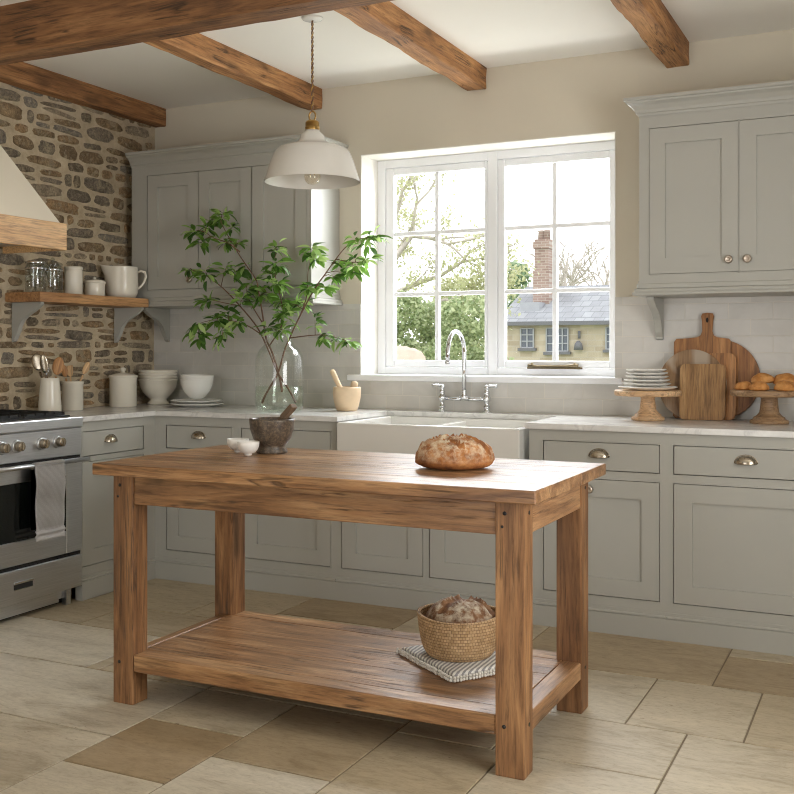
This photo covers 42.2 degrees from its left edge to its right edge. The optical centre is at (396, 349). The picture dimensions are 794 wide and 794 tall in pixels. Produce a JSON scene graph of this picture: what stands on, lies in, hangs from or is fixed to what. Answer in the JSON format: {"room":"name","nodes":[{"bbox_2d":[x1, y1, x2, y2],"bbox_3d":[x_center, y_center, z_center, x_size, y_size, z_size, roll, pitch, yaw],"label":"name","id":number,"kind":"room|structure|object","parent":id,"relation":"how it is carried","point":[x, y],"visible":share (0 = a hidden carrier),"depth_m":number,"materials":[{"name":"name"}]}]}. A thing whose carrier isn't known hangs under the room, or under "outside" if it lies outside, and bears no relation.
{"room":"farmhouse kitchen","nodes":[
{"label":"farmhouse kitchen","id":0,"kind":"room"},
{"bbox_2d":[24,260,45,269],"bbox_3d":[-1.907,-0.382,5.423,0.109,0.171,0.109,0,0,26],"label":"lid","id":1,"kind":"object","parent":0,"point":[30,262],"visible":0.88,"depth_m":5.38,"materials":[{"name":"silver metal"}]},
{"bbox_2d":[0,82,154,410],"bbox_3d":[-3.273,-0.131,3.227,0.322,2.776,7.400,0,0,26],"label":"wall","id":2,"kind":"structure","parent":0,"point":[72,155],"depth_m":5.84,"materials":[{"name":"brown stone"}]},
{"bbox_2d":[0,145,66,253],"bbox_3d":[-2.066,-0.895,4.865,0.438,0.795,0.932,0,0,26],"label":"hood","id":3,"kind":"object","parent":2,"relation":"attached to","point":[27,225],"visible":1,"depth_m":5.04,"materials":[{"name":"beige paint"}]},
{"bbox_2d":[5,291,148,342],"bbox_3d":[-1.756,-0.166,5.731,0.242,0.260,0.869,0,0,26],"label":"wall shelf","id":4,"kind":"object","parent":2,"relation":"attached to","point":[24,304],"visible":1,"depth_m":5.53,"materials":[{"name":"brown wood"}]},
{"bbox_2d":[42,268,62,271],"bbox_3d":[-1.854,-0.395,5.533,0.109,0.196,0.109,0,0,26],"label":"lid","id":5,"kind":"object","parent":4,"relation":"on","point":[47,269],"visible":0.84,"depth_m":5.49,"materials":[{"name":"silver metal"}]},
{"bbox_2d":[64,266,82,293],"bbox_3d":[-1.785,-0.376,5.674,0.102,0.159,0.102,0,0,26],"label":"canister","id":6,"kind":"object","parent":4,"relation":"on","point":[73,275],"visible":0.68,"depth_m":5.63,"materials":[{"name":"beige ceramic"}]},
{"bbox_2d":[83,277,105,295],"bbox_3d":[-1.713,-0.352,5.824,0.122,0.111,0.122,0,0,26],"label":"canister","id":7,"kind":"object","parent":4,"relation":"on","point":[93,286],"visible":0.89,"depth_m":5.78,"materials":[{"name":"beige ceramic"}]},
{"bbox_2d":[100,264,146,297],"bbox_3d":[-1.607,-0.394,6.017,0.192,0.193,0.218,0,0,26],"label":"milk jug","id":8,"kind":"object","parent":4,"relation":"on","point":[121,281],"visible":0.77,"depth_m":5.94,"materials":[{"name":"beige ceramic"}]},
{"bbox_2d":[0,578,793,793],"bbox_3d":[-0.834,1.318,2.208,5.600,0.120,7.700,0,0,26],"label":"floor","id":9,"kind":"structure","parent":0,"point":[660,716],"depth_m":3.41,"materials":[{"name":"tile"}]},
{"bbox_2d":[0,409,89,620],"bbox_3d":[-1.980,0.784,4.807,0.608,0.948,0.903,0,0,26],"label":"range cooker","id":10,"kind":"object","parent":9,"relation":"on","point":[34,575],"visible":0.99,"depth_m":4.83,"materials":[{"name":"metal"}]},
{"bbox_2d":[30,459,65,541],"bbox_3d":[-1.637,0.709,4.833,0.039,0.366,0.193,0,0,26],"label":"hand towel","id":11,"kind":"object","parent":10,"relation":"hanging from","point":[48,482],"visible":1,"depth_m":4.81,"materials":[{"name":"grey fabric"}]},
{"bbox_2d":[75,416,154,600],"bbox_3d":[-1.676,0.812,5.505,0.544,0.892,0.580,0,0,26],"label":"base cabinet","id":12,"kind":"object","parent":9,"relation":"on","point":[112,439],"visible":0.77,"depth_m":5.30,"materials":[{"name":"grey paint"}]},
{"bbox_2d":[155,416,236,584],"bbox_3d":[-0.953,0.812,5.821,0.540,0.892,0.681,0,0,26],"label":"base cabinet","id":13,"kind":"object","parent":9,"relation":"on","point":[184,538],"visible":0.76,"depth_m":5.57,"materials":[{"name":"grey paint"}]},
{"bbox_2d":[237,415,387,599],"bbox_3d":[-0.435,0.812,5.578,0.603,0.892,0.666,0,0,26],"label":"base cabinet","id":14,"kind":"object","parent":9,"relation":"on","point":[284,555],"visible":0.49,"depth_m":5.26,"materials":[{"name":"grey paint"}]},
{"bbox_2d":[92,445,605,779],"bbox_3d":[-0.174,0.832,3.648,1.648,0.852,0.794,0,0,26],"label":"table","id":15,"kind":"object","parent":9,"relation":"on","point":[353,667],"visible":1,"depth_m":3.45,"materials":[{"name":"brown wood"}]},
{"bbox_2d":[227,438,248,451],"bbox_3d":[-0.625,0.379,4.039,0.086,0.053,0.086,0,0,26],"label":"bowl","id":16,"kind":"object","parent":15,"relation":"on","point":[232,442],"visible":0.72,"depth_m":4.01,"materials":[{"name":"white ceramic"}]},
{"bbox_2d":[237,440,258,455],"bbox_3d":[-0.568,0.379,3.919,0.086,0.053,0.086,0,0,26],"label":"bowl","id":17,"kind":"object","parent":15,"relation":"on","point":[247,447],"visible":1,"depth_m":3.89,"materials":[{"name":"white ceramic"}]},
{"bbox_2d":[249,417,294,453],"bbox_3d":[-0.488,0.338,4.014,0.178,0.135,0.178,0,0,26],"label":"mortar","id":18,"kind":"object","parent":15,"relation":"on","point":[272,434],"visible":0.94,"depth_m":3.95,"materials":[{"name":"grey stone"}]},
{"bbox_2d":[277,404,296,419],"bbox_3d":[-0.449,0.276,3.984,0.150,0.132,0.044,0,0,39],"label":"pestle","id":19,"kind":"object","parent":18,"relation":"in","point":[291,408],"visible":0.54,"depth_m":3.95,"materials":[{"name":"brown wood"}]},
{"bbox_2d":[134,611,561,734],"bbox_3d":[-0.167,1.110,3.638,1.395,0.060,0.689,0,0,26],"label":"shelf","id":20,"kind":"object","parent":15,"relation":"attached to","point":[353,667],"depth_m":3.51,"materials":[{"name":"brown wood"}]},
{"bbox_2d":[396,645,494,682],"bbox_3d":[0.216,1.066,3.546,0.297,0.024,0.382,0,0,-28],"label":"folded cloth","id":21,"kind":"object","parent":15,"relation":"on","point":[452,672],"visible":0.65,"depth_m":3.43,"materials":[{"name":"fabric"}]},
{"bbox_2d":[417,603,494,661],"bbox_3d":[0.217,0.980,3.564,0.298,0.148,0.298,0,0,26],"label":"bread basket","id":22,"kind":"object","parent":21,"relation":"on","point":[450,642],"visible":0.68,"depth_m":3.44,"materials":[{"name":"wicker"}]},
{"bbox_2d":[425,594,494,623],"bbox_3d":[0.220,0.925,3.567,0.256,0.137,0.230,0,0,0],"label":"bread loaf","id":23,"kind":"object","parent":22,"relation":"in","point":[452,609],"visible":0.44,"depth_m":3.51,"materials":[{"name":"brown food"}]},
{"bbox_2d":[415,433,494,469],"bbox_3d":[0.197,0.346,3.499,0.273,0.118,0.211,0,0,0],"label":"bread loaf","id":24,"kind":"object","parent":15,"relation":"on","point":[463,451],"visible":1,"depth_m":3.42,"materials":[{"name":"brown food"}]},
{"bbox_2d":[335,521,494,609],"bbox_3d":[0.291,0.934,5.225,1.012,0.648,0.666,0,0,26],"label":"base cabinet","id":25,"kind":"object","parent":9,"relation":"on","point":[411,568],"visible":0.48,"depth_m":4.98,"materials":[{"name":"grey paint"}]},
{"bbox_2d":[529,429,665,640],"bbox_3d":[1.022,0.812,4.862,0.620,0.892,0.681,0,0,26],"label":"base cabinet","id":26,"kind":"object","parent":9,"relation":"on","point":[627,504],"visible":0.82,"depth_m":4.54,"materials":[{"name":"grey paint"}]},
{"bbox_2d":[666,433,793,655],"bbox_3d":[1.607,0.812,4.578,0.680,0.892,0.681,0,0,26],"label":"base cabinet","id":27,"kind":"object","parent":9,"relation":"on","point":[730,499],"visible":0.98,"depth_m":4.33,"materials":[{"name":"grey paint"}]},
{"bbox_2d":[62,403,793,437],"bbox_3d":[0.006,0.351,5.045,4.008,0.026,1.246,0,0,26],"label":"countertop","id":28,"kind":"structure","parent":27,"relation":"on","point":[670,425],"depth_m":5.22,"materials":[{"name":"stone"}]},
{"bbox_2d":[38,378,61,410],"bbox_3d":[-1.835,0.245,5.435,0.118,0.185,0.118,0,0,26],"label":"utensil crock","id":29,"kind":"object","parent":28,"relation":"on","point":[49,392],"visible":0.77,"depth_m":5.39,"materials":[{"name":"beige ceramic"}]},
{"bbox_2d":[31,354,42,377],"bbox_3d":[-1.878,0.171,5.428,0.108,0.294,0.019,0,0,6],"label":"serving spoon","id":30,"kind":"object","parent":29,"relation":"in","point":[35,360],"visible":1,"depth_m":5.42,"materials":[{"name":"silver metal"}]},
{"bbox_2d":[40,355,48,377],"bbox_3d":[-1.850,0.173,5.415,0.058,0.289,0.024,0,0,-36],"label":"serving spoon","id":31,"kind":"object","parent":29,"relation":"in","point":[44,365],"visible":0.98,"depth_m":5.41,"materials":[{"name":"silver metal"}]},
{"bbox_2d":[52,357,63,377],"bbox_3d":[-1.808,0.180,5.458,0.076,0.275,0.015,0,0,-15],"label":"wooden spoon","id":32,"kind":"object","parent":29,"relation":"in","point":[58,364],"visible":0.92,"depth_m":5.46,"materials":[{"name":"brown wood"}]},
{"bbox_2d":[61,381,83,410],"bbox_3d":[-1.786,0.257,5.661,0.120,0.161,0.120,0,0,26],"label":"utensil crock","id":33,"kind":"object","parent":28,"relation":"on","point":[72,391],"visible":0.99,"depth_m":5.61,"materials":[{"name":"beige ceramic"}]},
{"bbox_2d":[62,365,67,380],"bbox_3d":[-1.816,0.203,5.651,0.060,0.231,0.014,0,0,2],"label":"wooden spoon","id":34,"kind":"object","parent":33,"relation":"in","point":[65,370],"visible":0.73,"depth_m":5.65,"materials":[{"name":"brown wood"}]},
{"bbox_2d":[67,365,72,380],"bbox_3d":[-1.801,0.203,5.669,0.042,0.229,0.018,0,0,14],"label":"wooden spatula","id":35,"kind":"object","parent":33,"relation":"in","point":[70,368],"visible":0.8,"depth_m":5.67,"materials":[{"name":"brown wood"}]},
{"bbox_2d":[80,362,89,380],"bbox_3d":[-1.758,0.196,5.683,0.117,0.247,0.016,0,0,-30],"label":"wooden spoon","id":36,"kind":"object","parent":33,"relation":"in","point":[86,366],"visible":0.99,"depth_m":5.70,"materials":[{"name":"brown wood"}]},
{"bbox_2d":[108,367,137,406],"bbox_3d":[-1.609,0.222,6.041,0.169,0.230,0.169,0,0,26],"label":"jar","id":37,"kind":"object","parent":28,"relation":"on","point":[122,386],"visible":1,"depth_m":5.98,"materials":[{"name":"beige ceramic"}]},
{"bbox_2d":[138,378,177,404],"bbox_3d":[-1.457,0.259,6.274,0.238,0.157,0.238,0,0,26],"label":"footed bowl","id":38,"kind":"object","parent":28,"relation":"on","point":[157,391],"visible":0.95,"depth_m":6.20,"materials":[{"name":"beige ceramic"}]},
{"bbox_2d":[138,376,177,378],"bbox_3d":[-1.457,0.238,6.274,0.236,0.151,0.236,0,0,26],"label":"bowl","id":39,"kind":"object","parent":38,"relation":"in","point":[140,377],"visible":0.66,"depth_m":6.17,"materials":[{"name":"beige ceramic"}]},
{"bbox_2d":[138,373,177,375],"bbox_3d":[-1.457,0.221,6.274,0.236,0.151,0.236,0,0,26],"label":"bowl","id":40,"kind":"object","parent":39,"relation":"in","point":[139,374],"visible":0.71,"depth_m":6.17,"materials":[{"name":"beige ceramic"}]},
{"bbox_2d":[138,370,177,372],"bbox_3d":[-1.457,0.203,6.274,0.236,0.151,0.236,0,0,26],"label":"bowl","id":41,"kind":"object","parent":40,"relation":"in","point":[139,371],"visible":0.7,"depth_m":6.17,"materials":[{"name":"beige ceramic"}]},
{"bbox_2d":[169,402,223,406],"bbox_3d":[-1.175,0.327,6.037,0.316,0.021,0.316,0,0,26],"label":"plate","id":42,"kind":"object","parent":28,"relation":"on","point":[173,403],"visible":0.79,"depth_m":5.93,"materials":[{"name":"white ceramic"}]},
{"bbox_2d":[170,398,222,403],"bbox_3d":[-1.175,0.308,6.037,0.306,0.021,0.306,0,0,26],"label":"plate","id":43,"kind":"object","parent":42,"relation":"on","point":[204,400],"visible":0.98,"depth_m":5.98,"materials":[{"name":"white ceramic"}]},
{"bbox_2d":[180,379,213,398],"bbox_3d":[-1.175,0.233,6.037,0.198,0.119,0.198,0,0,26],"label":"serving bowl","id":44,"kind":"object","parent":43,"relation":"on","point":[193,388],"visible":0.92,"depth_m":5.97,"materials":[{"name":"white ceramic"}]},
{"bbox_2d":[180,374,213,378],"bbox_3d":[-1.174,0.211,6.037,0.198,0.119,0.198,2,1,26],"label":"serving bowl","id":45,"kind":"object","parent":44,"relation":"in","point":[183,376],"visible":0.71,"depth_m":5.96,"materials":[{"name":"white ceramic"}]},
{"bbox_2d":[255,340,303,411],"bbox_3d":[-0.637,0.112,5.570,0.264,0.451,0.264,0,0,26],"label":"glass vase","id":46,"kind":"object","parent":28,"relation":"on","point":[292,340],"visible":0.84,"depth_m":5.54,"materials":[{"name":"glass"}]},
{"bbox_2d":[178,261,296,402],"bbox_3d":[-0.914,-0.089,5.601,0.697,0.768,0.279,0,0,26],"label":"leafy branch","id":47,"kind":"object","parent":46,"relation":"in","point":[196,273],"visible":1,"depth_m":5.61,"materials":[{"name":"green plant"}]},
{"bbox_2d":[181,207,300,391],"bbox_3d":[-0.855,-0.282,5.615,0.769,1.033,0.270,0,0,26],"label":"leafy branch","id":48,"kind":"object","parent":46,"relation":"in","point":[218,222],"visible":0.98,"depth_m":5.59,"materials":[{"name":"green plant"}]},
{"bbox_2d":[261,225,392,402],"bbox_3d":[-0.401,-0.168,5.417,0.780,0.928,0.226,0,0,26],"label":"leafy branch","id":49,"kind":"object","parent":46,"relation":"in","point":[345,272],"visible":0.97,"depth_m":5.42,"materials":[{"name":"green plant"}]},
{"bbox_2d":[333,386,360,410],"bbox_3d":[-0.274,0.272,5.622,0.154,0.131,0.154,0,0,26],"label":"mortar","id":50,"kind":"object","parent":28,"relation":"on","point":[346,398],"visible":0.96,"depth_m":5.56,"materials":[{"name":"beige ceramic"}]},
{"bbox_2d":[330,369,341,386],"bbox_3d":[-0.310,0.213,5.626,0.117,0.204,0.040,0,0,11],"label":"pestle","id":51,"kind":"object","parent":50,"relation":"in","point":[333,373],"visible":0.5,"depth_m":5.62,"materials":[{"name":"brown wood"}]},
{"bbox_2d":[350,381,357,386],"bbox_3d":[-0.247,0.240,5.614,0.074,0.134,0.042,0,0,24],"label":"pestle","id":52,"kind":"object","parent":50,"relation":"in","point":[353,383],"visible":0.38,"depth_m":5.59,"materials":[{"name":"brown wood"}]},
{"bbox_2d":[337,416,536,459],"bbox_3d":[0.256,0.485,5.171,0.956,0.240,0.582,0,0,26],"label":"farmhouse sink","id":53,"kind":"object","parent":28,"relation":"in","point":[508,439],"visible":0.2,"depth_m":5.00,"materials":[{"name":"white ceramic"}]},
{"bbox_2d":[432,329,497,412],"bbox_3d":[0.314,0.117,5.411,0.373,0.441,0.269,0,0,26],"label":"tap","id":54,"kind":"object","parent":28,"relation":"on","point":[442,397],"visible":1,"depth_m":5.49,"materials":[{"name":"silver metal"}]},
{"bbox_2d":[614,389,681,420],"bbox_3d":[1.191,0.266,4.880,0.312,0.142,0.312,0,0,26],"label":"cake stand","id":55,"kind":"object","parent":28,"relation":"on","point":[647,411],"visible":0.94,"depth_m":4.82,"materials":[{"name":"brown wood"}]},
{"bbox_2d":[618,386,677,390],"bbox_3d":[1.191,0.186,4.880,0.277,0.017,0.277,0,0,26],"label":"plate","id":56,"kind":"object","parent":55,"relation":"on","point":[661,388],"visible":0.91,"depth_m":4.79,"materials":[{"name":"white ceramic"}]},
{"bbox_2d":[622,382,670,386],"bbox_3d":[1.185,0.169,4.883,0.229,0.017,0.229,0,0,26],"label":"plate","id":57,"kind":"object","parent":56,"relation":"on","point":[625,383],"visible":0.92,"depth_m":4.82,"materials":[{"name":"white ceramic"}]},
{"bbox_2d":[624,379,669,382],"bbox_3d":[1.186,0.152,4.883,0.214,0.017,0.214,0,0,26],"label":"plate","id":58,"kind":"object","parent":57,"relation":"on","point":[628,380],"visible":0.85,"depth_m":4.81,"materials":[{"name":"white ceramic"}]},
{"bbox_2d":[626,375,668,379],"bbox_3d":[1.188,0.136,4.882,0.203,0.017,0.203,0,0,26],"label":"plate","id":59,"kind":"object","parent":58,"relation":"on","point":[628,376],"visible":0.9,"depth_m":4.81,"materials":[{"name":"white ceramic"}]},
{"bbox_2d":[626,372,667,375],"bbox_3d":[1.188,0.119,4.882,0.195,0.017,0.195,0,0,26],"label":"plate","id":60,"kind":"object","parent":59,"relation":"on","point":[630,373],"visible":0.88,"depth_m":4.82,"materials":[{"name":"white ceramic"}]},
{"bbox_2d":[626,369,666,372],"bbox_3d":[1.185,0.103,4.884,0.190,0.017,0.190,0,0,26],"label":"plate","id":61,"kind":"object","parent":60,"relation":"on","point":[631,370],"visible":1,"depth_m":4.81,"materials":[{"name":"white ceramic"}]},
{"bbox_2d":[660,349,726,416],"bbox_3d":[1.421,0.170,4.948,0.319,0.336,0.052,0,0,26],"label":"round board","id":62,"kind":"object","parent":28,"relation":"on","point":[673,365],"visible":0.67,"depth_m":4.97,"materials":[{"name":"brown wood"}]},
{"bbox_2d":[679,364,725,420],"bbox_3d":[1.454,0.205,4.891,0.210,0.267,0.056,0,0,26],"label":"cutting board","id":63,"kind":"object","parent":28,"relation":"on","point":[702,386],"visible":1,"depth_m":4.88,"materials":[{"name":"brown wood"}]},
{"bbox_2d":[673,313,731,417],"bbox_3d":[1.477,0.081,4.976,0.270,0.513,0.058,0,0,26],"label":"paddle board","id":64,"kind":"object","parent":28,"relation":"on","point":[707,342],"visible":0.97,"depth_m":4.97,"materials":[{"name":"brown wood"}]},
{"bbox_2d":[708,353,736,419],"bbox_3d":[1.513,0.179,4.925,0.215,0.318,0.043,0,0,26],"label":"cutting board","id":65,"kind":"object","parent":28,"relation":"on","point":[729,360],"visible":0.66,"depth_m":4.88,"materials":[{"name":"brown wood"}]},
{"bbox_2d":[731,341,759,415],"bbox_3d":[1.551,0.146,4.958,0.384,0.384,0.047,0,0,26],"label":"round board","id":66,"kind":"object","parent":28,"relation":"on","point":[747,366],"visible":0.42,"depth_m":4.90,"materials":[{"name":"brown wood"}]},
{"bbox_2d":[730,389,793,424],"bbox_3d":[1.690,0.262,4.668,0.340,0.150,0.340,0,0,26],"label":"cake stand","id":67,"kind":"object","parent":28,"relation":"on","point":[768,414],"visible":0.95,"depth_m":4.61,"materials":[{"name":"brown wood"}]},
{"bbox_2d":[734,381,751,389],"bbox_3d":[1.584,0.166,4.697,0.086,0.041,0.084,0,0,26],"label":"bun","id":68,"kind":"object","parent":67,"relation":"on","point":[744,385],"visible":0.84,"depth_m":4.67,"materials":[{"name":"orange food"}]},
{"bbox_2d":[749,381,769,390],"bbox_3d":[1.627,0.165,4.616,0.088,0.043,0.090,0,0,41],"label":"bun","id":69,"kind":"object","parent":67,"relation":"on","point":[757,385],"visible":1,"depth_m":4.58,"materials":[{"name":"orange food"}]},
{"bbox_2d":[751,373,773,382],"bbox_3d":[1.671,0.133,4.698,0.101,0.049,0.100,0,0,11],"label":"bun","id":70,"kind":"object","parent":67,"relation":"on","point":[764,377],"visible":0.79,"depth_m":4.66,"materials":[{"name":"orange food"}]},
{"bbox_2d":[773,373,793,383],"bbox_3d":[1.763,0.136,4.669,0.102,0.054,0.103,0,0,22],"label":"bun","id":71,"kind":"object","parent":67,"relation":"on","point":[785,376],"visible":0.61,"depth_m":4.64,"materials":[{"name":"orange food"}]},
{"bbox_2d":[774,380,793,390],"bbox_3d":[1.730,0.163,4.577,0.098,0.047,0.100,0,0,-33],"label":"bun","id":72,"kind":"object","parent":67,"relation":"on","point":[783,385],"visible":1,"depth_m":4.54,"materials":[{"name":"orange food"}]},
{"bbox_2d":[0,0,793,108],"bbox_3d":[-0.870,-1.582,2.248,5.700,0.150,7.740,0,0,26],"label":"ceiling","id":73,"kind":"structure","parent":0,"point":[495,33],"depth_m":5.05,"materials":[{"name":"white paint"}]},
{"bbox_2d":[0,62,165,127],"bbox_3d":[-2.688,-1.449,3.996,0.092,0.118,5.496,0,0,26],"label":"ceiling beam","id":74,"kind":"structure","parent":73,"relation":"attached to","point":[22,75],"depth_m":5.79,"materials":[{"name":"brown wood"}]},
{"bbox_2d":[0,0,393,64],"bbox_3d":[0.018,-1.399,3.741,5.008,0.217,0.149,0,0,26],"label":"ceiling beam","id":75,"kind":"structure","parent":73,"relation":"attached to","point":[30,30],"depth_m":4.25,"materials":[{"name":"brown wood"}]},
{"bbox_2d":[143,33,321,109],"bbox_3d":[-0.859,-1.448,5.192,0.104,0.118,1.746,0,0,26],"label":"ceiling beam","id":76,"kind":"structure","parent":73,"relation":"attached to","point":[203,51],"depth_m":5.25,"materials":[{"name":"brown wood"}]},
{"bbox_2d":[264,14,359,188],"bbox_3d":[-0.386,-1.128,4.681,0.436,0.759,0.436,0,0,26],"label":"pendant lamp","id":77,"kind":"object","parent":73,"relation":"hanging from","point":[310,162],"visible":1,"depth_m":4.57,"materials":[{"name":"metal"}]},
{"bbox_2d":[334,1,486,90],"bbox_3d":[0.048,-1.449,4.752,0.125,0.117,1.746,0,0,26],"label":"ceiling beam","id":78,"kind":"structure","parent":73,"relation":"attached to","point":[387,21],"depth_m":4.78,"materials":[{"name":"brown wood"}]},
{"bbox_2d":[610,0,688,67],"bbox_3d":[1.000,-1.449,4.289,0.123,0.117,1.746,0,0,26],"label":"ceiling beam","id":79,"kind":"structure","parent":73,"relation":"attached to","point":[651,19],"depth_m":4.56,"materials":[{"name":"brown wood"}]},
{"bbox_2d":[155,29,793,419],"bbox_3d":[0.746,-0.125,5.576,5.700,2.765,0.341,0,0,26],"label":"wall","id":80,"kind":"structure","parent":0,"point":[572,100],"depth_m":5.51,"materials":[{"name":"beige paint"}]},
{"bbox_2d":[125,134,348,341],"bbox_3d":[-0.947,-0.605,5.998,1.308,1.124,0.375,0,0,26],"label":"upper cabinet","id":81,"kind":"object","parent":80,"relation":"attached to","point":[172,188],"visible":0.73,"depth_m":5.90,"materials":[{"name":"grey paint"}]},
{"bbox_2d":[154,296,793,420],"bbox_3d":[0.468,0.038,5.518,4.450,0.600,0.008,0,0,26],"label":"backsplash","id":82,"kind":"structure","parent":80,"relation":"attached to","point":[763,325],"depth_m":5.65,"materials":[{"name":"tile"}]},
{"bbox_2d":[347,140,622,384],"bbox_3d":[0.488,-0.461,5.646,1.575,1.279,0.300,0,0,26],"label":"window","id":83,"kind":"structure","parent":80,"relation":"in","point":[495,164],"depth_m":5.72,"materials":[{"name":"white paint"}]},
{"bbox_2d":[623,80,793,339],"bbox_3d":[1.568,-0.605,4.759,0.947,1.124,0.407,0,0,26],"label":"upper cabinet","id":84,"kind":"object","parent":80,"relation":"attached to","point":[716,165],"visible":1,"depth_m":4.66,"materials":[{"name":"grey paint"}]},
{"label":"outside","id":85,"kind":"structure","parent":0,"visible":0},
{"bbox_3d":[9.394,4.658,51.881,100.000,0.400,88.800,0,0,26],"label":"ground","id":86,"kind":"structure","parent":85,"visible":0},
{"bbox_2d":[397,290,441,359],"bbox_3d":[-0.062,1.618,21.042,2.203,5.711,1.701,0,0,13],"label":"shrub","id":87,"kind":"object","parent":86,"relation":"on","point":[413,304],"visible":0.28,"depth_m":21.05,"materials":[{"name":"green plant"}]},
{"bbox_2d":[410,298,462,359],"bbox_3d":[0.869,1.688,22.053,1.696,5.567,1.663,0,0,-24],"label":"shrub","id":88,"kind":"object","parent":86,"relation":"on","point":[427,330],"visible":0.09,"depth_m":21.89,"materials":[{"name":"green plant"}]},
{"bbox_2d":[424,274,484,358],"bbox_3d":[1.372,1.270,26.050,2.430,6.414,1.885,0,0,-3],"label":"shrub","id":89,"kind":"object","parent":86,"relation":"on","point":[446,282],"visible":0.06,"depth_m":25.97,"materials":[{"name":"green plant"}]},
{"bbox_2d":[397,173,538,329],"bbox_3d":[0.900,-0.214,24.246,4.964,9.365,2.786,0,0,7],"label":"tree","id":90,"kind":"object","parent":86,"relation":"on","point":[403,245],"visible":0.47,"depth_m":24.13,"materials":[{"name":"green plant"}]},
{"bbox_2d":[422,295,517,367],"bbox_3d":[1.531,1.677,20.389,2.963,5.612,1.666,0,0,26],"label":"shrub","id":91,"kind":"object","parent":86,"relation":"on","point":[471,337],"visible":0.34,"depth_m":20.45,"materials":[{"name":"green plant"}]},
{"bbox_2d":[507,259,531,306],"bbox_3d":[4.978,0.245,45.662,3.090,8.506,3.634,0,0,26],"label":"tree","id":92,"kind":"object","parent":86,"relation":"on","point":[514,262],"visible":0.11,"depth_m":45.25,"materials":[{"name":"green plant"}]},
{"bbox_2d":[507,230,608,360],"bbox_3d":[7.720,-0.002,39.151,5.938,8.919,7.566,0,0,26],"label":"stone house","id":93,"kind":"structure","parent":86,"relation":"on","point":[583,317],"depth_m":36.82,"materials":[{"name":"stone"}]},
{"bbox_2d":[520,302,544,310],"bbox_3d":[5.015,-1.545,38.055,0.749,0.353,0.700,0,0,26],"label":"roof light","id":94,"kind":"object","parent":93,"relation":"attached to","point":[524,306],"depth_m":37.73,"materials":[{"name":"grey glass"}]},
{"bbox_2d":[538,230,543,238],"bbox_3d":[5.439,-4.281,38.683,0.300,0.360,0.292,0,0,26],"label":"chimney pot","id":95,"kind":"object","parent":93,"relation":"on","point":[541,232],"depth_m":38.57,"materials":[{"name":"brick"}]},
{"bbox_2d":[544,230,550,238],"bbox_3d":[5.628,-4.281,38.591,0.300,0.360,0.292,0,0,26],"label":"chimney pot","id":96,"kind":"object","parent":93,"relation":"on","point":[546,232],"depth_m":38.48,"materials":[{"name":"brick"}]},
{"bbox_2d":[515,237,608,288],"bbox_3d":[8.546,-0.573,49.460,5.312,10.060,6.047,0,0,32],"label":"bare tree","id":97,"kind":"object","parent":86,"relation":"on","point":[570,277],"visible":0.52,"depth_m":48.90,"materials":[{"name":"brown plant"}]},
{"bbox_3d":[0.122,2.508,15.696,2.400,3.900,1.200,0,0,26],"label":"wall","id":98,"kind":"structure","parent":86,"relation":"on","visible":0},
{"bbox_2d":[390,346,425,366],"bbox_3d":[0.085,0.241,15.723,0.911,0.588,0.596,0,0,26],"label":"boulder","id":99,"kind":"object","parent":98,"relation":"on","point":[403,352],"visible":0.23,"depth_m":15.49,"materials":[{"name":"beige stone"}]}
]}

